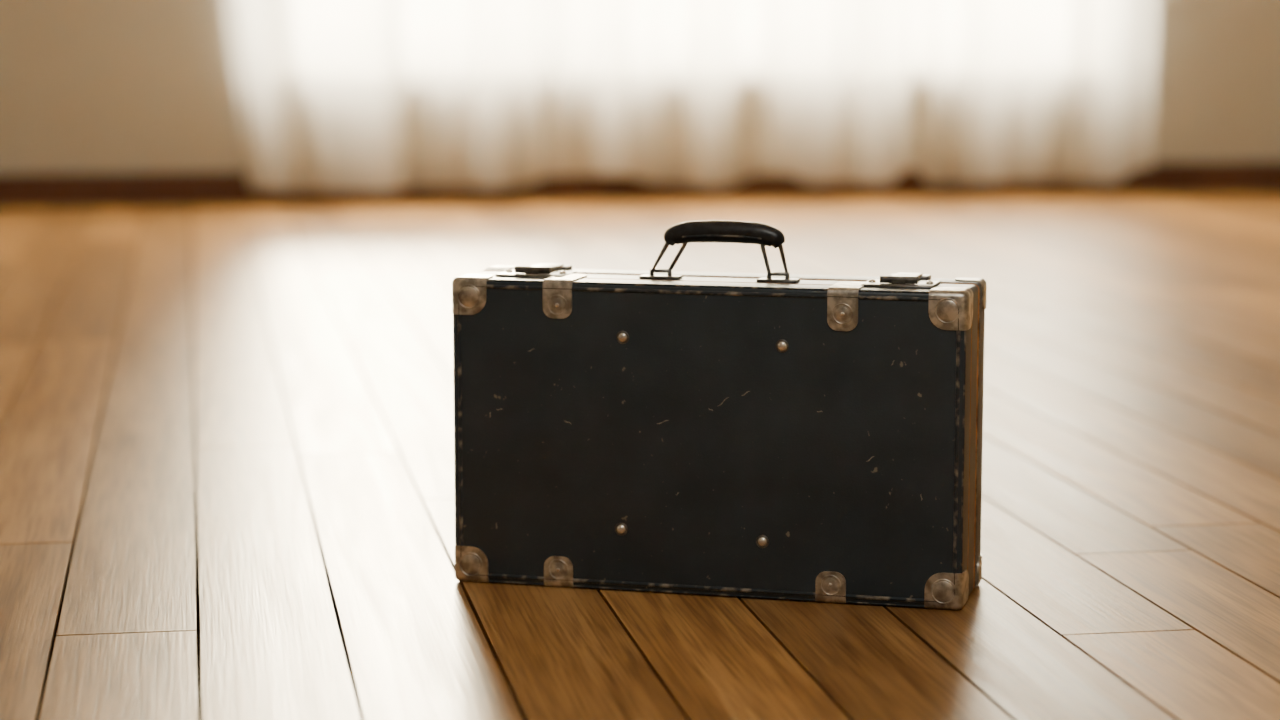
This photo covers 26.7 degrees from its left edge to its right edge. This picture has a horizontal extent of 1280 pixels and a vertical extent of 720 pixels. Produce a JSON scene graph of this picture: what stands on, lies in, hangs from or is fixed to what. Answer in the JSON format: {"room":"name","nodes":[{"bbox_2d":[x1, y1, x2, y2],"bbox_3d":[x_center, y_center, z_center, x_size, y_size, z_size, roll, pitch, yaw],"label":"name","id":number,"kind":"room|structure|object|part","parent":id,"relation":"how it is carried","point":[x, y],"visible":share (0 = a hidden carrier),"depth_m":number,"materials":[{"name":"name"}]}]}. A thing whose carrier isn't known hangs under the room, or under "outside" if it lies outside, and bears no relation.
{"room":"empty room","nodes":[
{"label":"empty room","id":0,"kind":"room"},
{"bbox_2d":[533,263,563,271],"bbox_3d":[-0.117,-0.112,3.300,0.032,0.006,0.066,2,8,15],"label":"latch hasp","id":1,"kind":"object","parent":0,"point":[554,266],"depth_m":3.30,"materials":[{"name":"silver metal"}]},
{"bbox_2d":[531,264,571,270],"bbox_3d":[-0.110,-0.113,3.326,0.048,0.007,0.028,2,8,15],"label":"latch keeper","id":2,"kind":"object","parent":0,"point":[566,267],"depth_m":3.31,"materials":[{"name":"silver metal"}]},
{"bbox_2d":[0,192,1279,719],"bbox_3d":[0.870,0.236,3.982,8.500,0.120,11.740,-1,8,-9],"label":"floor","id":3,"kind":"structure","parent":0,"point":[227,480],"depth_m":3.97,"materials":[{"name":"brown wood"}]},
{"bbox_2d":[452,265,986,609],"bbox_3d":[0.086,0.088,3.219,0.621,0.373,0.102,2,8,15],"label":"shell","id":4,"kind":"object","parent":3,"relation":"on","point":[764,461],"depth_m":3.17,"materials":[{"name":"black leather"}]},
{"bbox_2d":[459,286,477,306],"bbox_3d":[-0.204,-0.076,3.224,0.027,0.027,0.005,2,8,15],"label":"rivet","id":5,"kind":"object","parent":4,"relation":"attached to","point":[468,296],"visible":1,"depth_m":3.22,"materials":[{"name":"silver metal"}]},
{"bbox_2d":[457,284,479,308],"bbox_3d":[-0.205,-0.076,3.223,0.030,0.030,0.002,2,8,15],"label":"ring","id":6,"kind":"object","parent":4,"relation":"attached to","point":[473,286],"visible":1,"depth_m":3.22,"materials":[{"name":"silver metal"}]},
{"bbox_2d":[461,554,479,574],"bbox_3d":[-0.204,0.247,3.267,0.027,0.027,0.005,2,8,15],"label":"rivet","id":7,"kind":"object","parent":4,"relation":"attached to","point":[470,564],"visible":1,"depth_m":3.27,"materials":[{"name":"silver metal"}]},
{"bbox_2d":[459,552,482,576],"bbox_3d":[-0.205,0.247,3.266,0.030,0.030,0.002,2,8,15],"label":"ring","id":8,"kind":"object","parent":4,"relation":"attached to","point":[463,555],"visible":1,"depth_m":3.27,"materials":[{"name":"silver metal"}]},
{"bbox_3d":[-0.199,-0.079,3.245,0.045,0.045,0.045,2,8,15],"label":"corner cap","id":9,"kind":"part","parent":4,"relation":"part of","materials":[{"name":"silver metal"}]},
{"bbox_3d":[-0.199,0.245,3.288,0.045,0.045,0.045,2,8,15],"label":"corner cap","id":10,"kind":"part","parent":4,"relation":"part of","materials":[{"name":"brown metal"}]},
{"bbox_2d":[495,269,576,277],"bbox_3d":[-0.126,-0.104,3.269,0.084,0.004,0.064,2,8,15],"label":"latch plate","id":11,"kind":"object","parent":4,"relation":"attached to","point":[555,273],"visible":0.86,"depth_m":3.25,"materials":[{"name":"silver metal"}]},
{"bbox_2d":[526,271,538,273],"bbox_3d":[-0.129,-0.106,3.255,0.016,0.006,0.008,2,8,15],"label":"post","id":12,"kind":"object","parent":11,"relation":"on","point":[527,272],"depth_m":3.25,"materials":[{"name":"black metal"}]},
{"bbox_2d":[514,266,550,273],"bbox_3d":[-0.129,-0.109,3.255,0.044,0.008,0.008,2,8,15],"label":"slider","id":13,"kind":"object","parent":11,"relation":"on","point":[517,269],"visible":1,"depth_m":3.25,"materials":[{"name":"metal"}]},
{"bbox_3d":[-0.126,-0.104,3.269,0.084,0.004,0.064,2,8,15],"label":"plate","id":14,"kind":"part","parent":11,"relation":"part of","materials":[{"name":"metal"}]},
{"bbox_2d":[551,298,563,311],"bbox_3d":[-0.098,-0.065,3.196,0.019,0.019,0.004,2,8,15],"label":"rivet","id":15,"kind":"object","parent":4,"relation":"attached to","point":[559,308],"visible":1,"depth_m":3.19,"materials":[{"name":"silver metal"}]},
{"bbox_2d":[552,563,564,575],"bbox_3d":[-0.098,0.251,3.239,0.019,0.019,0.004,2,8,15],"label":"rivet","id":16,"kind":"object","parent":4,"relation":"attached to","point":[560,566],"visible":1,"depth_m":3.24,"materials":[{"name":"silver metal"}]},
{"bbox_2d":[544,556,574,587],"bbox_3d":[-0.090,0.251,3.268,0.036,0.039,0.062,2,8,15],"label":"clasp","id":17,"kind":"object","parent":4,"relation":"attached to","point":[556,583],"visible":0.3,"depth_m":3.24,"materials":[{"name":"silver metal"}]},
{"bbox_2d":[548,559,567,579],"bbox_3d":[-0.098,0.251,3.238,0.025,0.025,0.002,2,8,15],"label":"ring","id":18,"kind":"object","parent":17,"relation":"attached to","point":[551,575],"visible":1,"depth_m":3.24,"materials":[{"name":"silver metal"}]},
{"bbox_2d":[543,274,586,318],"bbox_3d":[-0.088,-0.077,3.231,0.036,0.046,0.077,2,8,15],"label":"metal bracket","id":19,"kind":"object","parent":4,"relation":"attached to","point":[565,282],"visible":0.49,"depth_m":3.20,"materials":[{"name":"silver metal"}]},
{"bbox_2d":[547,295,566,315],"bbox_3d":[-0.098,-0.065,3.196,0.025,0.025,0.002,2,8,15],"label":"ring","id":20,"kind":"object","parent":19,"relation":"attached to","point":[563,298],"visible":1,"depth_m":3.19,"materials":[{"name":"silver metal"}]},
{"bbox_2d":[616,524,625,533],"bbox_3d":[-0.022,0.201,3.212,0.012,0.012,0.007,2,8,15],"label":"rivet","id":21,"kind":"object","parent":4,"relation":"attached to","point":[621,529],"visible":1,"depth_m":3.21,"materials":[{"name":"metal"}]},
{"bbox_2d":[615,523,627,535],"bbox_3d":[-0.022,0.201,3.212,0.016,0.016,0.002,2,8,16],"label":"washer","id":22,"kind":"object","parent":4,"relation":"attached to","point":[618,523],"visible":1,"depth_m":3.21,"materials":[{"name":"metal"}]},
{"bbox_2d":[616,331,628,343],"bbox_3d":[-0.020,-0.027,3.181,0.016,0.016,0.002,2,8,15],"label":"washer","id":23,"kind":"object","parent":4,"relation":"attached to","point":[620,331],"visible":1,"depth_m":3.18,"materials":[{"name":"metal"}]},
{"bbox_2d":[618,332,627,341],"bbox_3d":[-0.020,-0.027,3.181,0.012,0.012,0.007,2,8,15],"label":"rivet","id":24,"kind":"object","parent":4,"relation":"attached to","point":[622,337],"visible":1,"depth_m":3.18,"materials":[{"name":"silver metal"}]},
{"bbox_3d":[0.025,-0.099,3.228,0.048,0.004,0.024,2,8,15],"label":"handle mount","id":25,"kind":"part","parent":4,"relation":"part of","materials":[{"name":"silver metal"}]},
{"bbox_2d":[650,242,686,272],"bbox_3d":[0.035,-0.128,3.222,0.044,0.048,0.014,2,8,15],"label":"ring","id":26,"kind":"object","parent":4,"relation":"on","point":[666,245],"visible":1,"depth_m":3.22,"materials":[{"name":"metal"}]},
{"bbox_2d":[457,285,960,602],"bbox_3d":[0.073,0.096,3.172,0.605,0.356,0.006,2,8,15],"label":"piping","id":27,"kind":"object","parent":4,"relation":"attached to","point":[957,393],"visible":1,"depth_m":3.17,"materials":[{"name":"black leather"}]},
{"bbox_2d":[453,279,965,607],"bbox_3d":[0.074,0.095,3.174,0.617,0.368,0.003,2,8,15],"label":"binding","id":28,"kind":"object","parent":4,"relation":"attached to","point":[533,281],"visible":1,"depth_m":3.17,"materials":[{"name":"black leather"}]},
{"bbox_2d":[483,270,979,588],"bbox_3d":[0.099,0.083,3.267,0.619,0.370,0.003,2,8,15],"label":"trim","id":29,"kind":"structure","parent":4,"relation":"attached to","point":[483,270],"depth_m":3.20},
{"bbox_2d":[493,275,971,543],"bbox_3d":[0.085,0.090,3.215,0.618,0.369,0.002,2,8,15],"label":"trim","id":30,"kind":"structure","parent":4,"relation":"attached to","point":[493,275],"depth_m":3.15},
{"bbox_2d":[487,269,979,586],"bbox_3d":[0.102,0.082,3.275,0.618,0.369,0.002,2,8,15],"label":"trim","id":31,"kind":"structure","parent":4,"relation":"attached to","point":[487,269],"depth_m":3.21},
{"bbox_2d":[757,537,766,546],"bbox_3d":[0.144,0.213,3.168,0.012,0.012,0.007,2,8,15],"label":"rivet","id":32,"kind":"object","parent":4,"relation":"attached to","point":[762,541],"visible":1,"depth_m":3.17,"materials":[{"name":"metal"}]},
{"bbox_2d":[756,535,768,547],"bbox_3d":[0.144,0.213,3.168,0.016,0.016,0.002,2,8,15],"label":"washer","id":33,"kind":"object","parent":4,"relation":"attached to","point":[760,535],"visible":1,"depth_m":3.17,"materials":[{"name":"metal"}]},
{"bbox_2d":[760,244,787,275],"bbox_3d":[0.159,-0.123,3.188,0.034,0.048,0.010,1,8,5],"label":"ring","id":34,"kind":"object","parent":4,"relation":"on","point":[781,250],"visible":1,"depth_m":3.19,"materials":[{"name":"metal"}]},
{"bbox_2d":[664,220,784,248],"bbox_3d":[0.100,-0.150,3.201,0.147,0.032,0.027,2,8,15],"label":"handle grip","id":35,"kind":"object","parent":34,"relation":"attached to","point":[770,236],"visible":1,"depth_m":3.19,"materials":[{"name":"black leather"}]},
{"bbox_2d":[682,235,760,239],"bbox_3d":[0.096,-0.145,3.189,0.096,0.004,0.002,2,8,15],"label":"grip seam","id":36,"kind":"object","parent":35,"relation":"attached to","point":[691,235],"visible":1,"depth_m":3.19,"materials":[{"name":"black leather"}]},
{"bbox_3d":[0.163,-0.094,3.191,0.048,0.004,0.024,2,8,15],"label":"handle mount","id":37,"kind":"part","parent":4,"relation":"part of","materials":[{"name":"silver metal"}]},
{"bbox_2d":[777,341,786,350],"bbox_3d":[0.165,-0.016,3.132,0.012,0.012,0.007,2,8,15],"label":"rivet","id":38,"kind":"object","parent":4,"relation":"attached to","point":[782,346],"visible":1,"depth_m":3.13,"materials":[{"name":"metal"}]},
{"bbox_2d":[776,339,788,352],"bbox_3d":[0.165,-0.016,3.132,0.016,0.016,0.002,2,8,16],"label":"washer","id":39,"kind":"object","parent":4,"relation":"attached to","point":[781,339],"visible":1,"depth_m":3.13,"materials":[{"name":"metal"}]},
{"bbox_2d":[824,578,836,591],"bbox_3d":[0.223,0.263,3.153,0.019,0.019,0.004,2,8,15],"label":"rivet","id":40,"kind":"object","parent":4,"relation":"attached to","point":[833,582],"visible":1,"depth_m":3.15,"materials":[{"name":"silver metal"}]},
{"bbox_2d":[815,571,846,603],"bbox_3d":[0.231,0.262,3.182,0.036,0.039,0.062,2,8,15],"label":"clasp","id":41,"kind":"object","parent":4,"relation":"attached to","point":[819,598],"visible":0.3,"depth_m":3.15,"materials":[{"name":"silver metal"}]},
{"bbox_2d":[820,575,840,595],"bbox_3d":[0.222,0.263,3.152,0.025,0.025,0.002,2,8,15],"label":"ring","id":42,"kind":"object","parent":41,"relation":"attached to","point":[823,591],"visible":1,"depth_m":3.15,"materials":[{"name":"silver metal"}]},
{"bbox_2d":[836,307,848,320],"bbox_3d":[0.233,-0.053,3.107,0.019,0.019,0.004,2,8,15],"label":"rivet","id":43,"kind":"object","parent":4,"relation":"attached to","point":[839,310],"visible":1,"depth_m":3.11,"materials":[{"name":"silver metal"}]},
{"bbox_2d":[827,281,864,330],"bbox_3d":[0.243,-0.063,3.143,0.036,0.050,0.077,2,8,15],"label":"clasp","id":44,"kind":"object","parent":4,"relation":"attached to","point":[843,289],"visible":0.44,"depth_m":3.11,"materials":[{"name":"silver metal"}]},
{"bbox_2d":[832,303,852,324],"bbox_3d":[0.233,-0.053,3.107,0.025,0.025,0.002,2,8,15],"label":"ring","id":45,"kind":"object","parent":44,"relation":"attached to","point":[847,305],"visible":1,"depth_m":3.11,"materials":[{"name":"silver metal"}]},
{"bbox_2d":[861,279,940,288],"bbox_3d":[0.305,-0.088,3.153,0.084,0.004,0.064,2,8,15],"label":"latch plate","id":46,"kind":"object","parent":4,"relation":"attached to","point":[921,284],"visible":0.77,"depth_m":3.13,"materials":[{"name":"silver metal"}]},
{"bbox_2d":[880,276,917,283],"bbox_3d":[0.301,-0.093,3.139,0.044,0.008,0.008,2,8,15],"label":"slider","id":47,"kind":"object","parent":46,"relation":"on","point":[883,279],"visible":1,"depth_m":3.13,"materials":[{"name":"metal"}]},
{"bbox_2d":[892,281,905,283],"bbox_3d":[0.301,-0.091,3.139,0.016,0.006,0.008,2,8,15],"label":"post","id":48,"kind":"object","parent":46,"relation":"on","point":[893,282],"depth_m":3.14,"materials":[{"name":"black metal"}]},
{"bbox_3d":[0.305,-0.088,3.153,0.084,0.004,0.064,2,8,15],"label":"plate","id":49,"kind":"part","parent":46,"relation":"part of","materials":[{"name":"metal"}]},
{"bbox_2d":[930,579,955,603],"bbox_3d":[0.350,0.267,3.117,0.030,0.030,0.002,2,8,15],"label":"ring","id":50,"kind":"object","parent":4,"relation":"attached to","point":[935,582],"visible":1,"depth_m":3.12,"materials":[{"name":"silver metal"}]},
{"bbox_2d":[933,581,953,601],"bbox_3d":[0.350,0.267,3.118,0.027,0.027,0.005,2,8,15],"label":"rivet","id":51,"kind":"object","parent":4,"relation":"attached to","point":[943,591],"visible":1,"depth_m":3.12,"materials":[{"name":"silver metal"}]},
{"bbox_3d":[0.356,0.265,3.139,0.045,0.045,0.045,2,8,15],"label":"corner cap","id":52,"kind":"part","parent":4,"relation":"part of","materials":[{"name":"metal"}]},
{"bbox_2d":[937,300,957,321],"bbox_3d":[0.350,-0.056,3.075,0.027,0.027,0.005,2,8,15],"label":"rivet","id":53,"kind":"object","parent":4,"relation":"attached to","point":[947,310],"visible":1,"depth_m":3.07,"materials":[{"name":"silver metal"}]},
{"bbox_2d":[934,298,960,323],"bbox_3d":[0.350,-0.056,3.074,0.030,0.030,0.002,2,8,15],"label":"ring","id":54,"kind":"object","parent":4,"relation":"attached to","point":[941,300],"visible":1,"depth_m":3.07,"materials":[{"name":"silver metal"}]},
{"bbox_3d":[0.356,-0.059,3.095,0.045,0.045,0.045,2,8,15],"label":"corner cap","id":55,"kind":"part","parent":4,"relation":"part of","materials":[{"name":"metal"}]},
{"bbox_2d":[0,0,1279,173],"bbox_3d":[-0.081,-1.967,9.455,8.500,2.800,0.150,-1,8,-9],"label":"wall","id":56,"kind":"structure","parent":0,"point":[87,86],"depth_m":9.26,"materials":[{"name":"paint"}]},
{"bbox_2d":[0,161,1279,206],"bbox_3d":[-0.067,-0.624,9.550,8.200,0.112,0.020,-1,8,-9],"label":"baseboard","id":57,"kind":"structure","parent":56,"relation":"attached to","point":[160,188],"depth_m":9.52,"materials":[{"name":"brown wood"}]},
{"bbox_2d":[223,0,1157,190],"bbox_3d":[0.212,-1.904,9.346,3.600,2.604,0.175,-1,8,-9],"label":"curtain","id":58,"kind":"object","parent":56,"relation":"hanging from","point":[333,95],"visible":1,"depth_m":9.45,"materials":[{"name":"fabric"}]},
{"bbox_2d":[649,269,671,275],"bbox_3d":[0.025,-0.104,3.228,0.028,0.009,0.006,2,8,15],"label":"mount","id":59,"kind":"object","parent":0,"point":[669,271],"depth_m":3.22,"materials":[{"name":"silver metal"}]},
{"bbox_2d":[767,272,789,278],"bbox_3d":[0.163,-0.099,3.190,0.028,0.009,0.006,2,8,15],"label":"mount","id":60,"kind":"object","parent":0,"point":[787,276],"depth_m":3.19,"materials":[{"name":"silver metal"}]},
{"bbox_2d":[893,272,922,279],"bbox_3d":[0.313,-0.097,3.184,0.032,0.006,0.066,2,8,15],"label":"latch hasp","id":61,"kind":"object","parent":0,"point":[918,275],"depth_m":3.19,"materials":[{"name":"silver metal"}]},
{"bbox_2d":[889,273,930,280],"bbox_3d":[0.320,-0.098,3.210,0.048,0.007,0.028,2,8,15],"label":"latch keeper","id":62,"kind":"object","parent":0,"point":[927,277],"depth_m":3.20,"materials":[{"name":"silver metal"}]}
]}

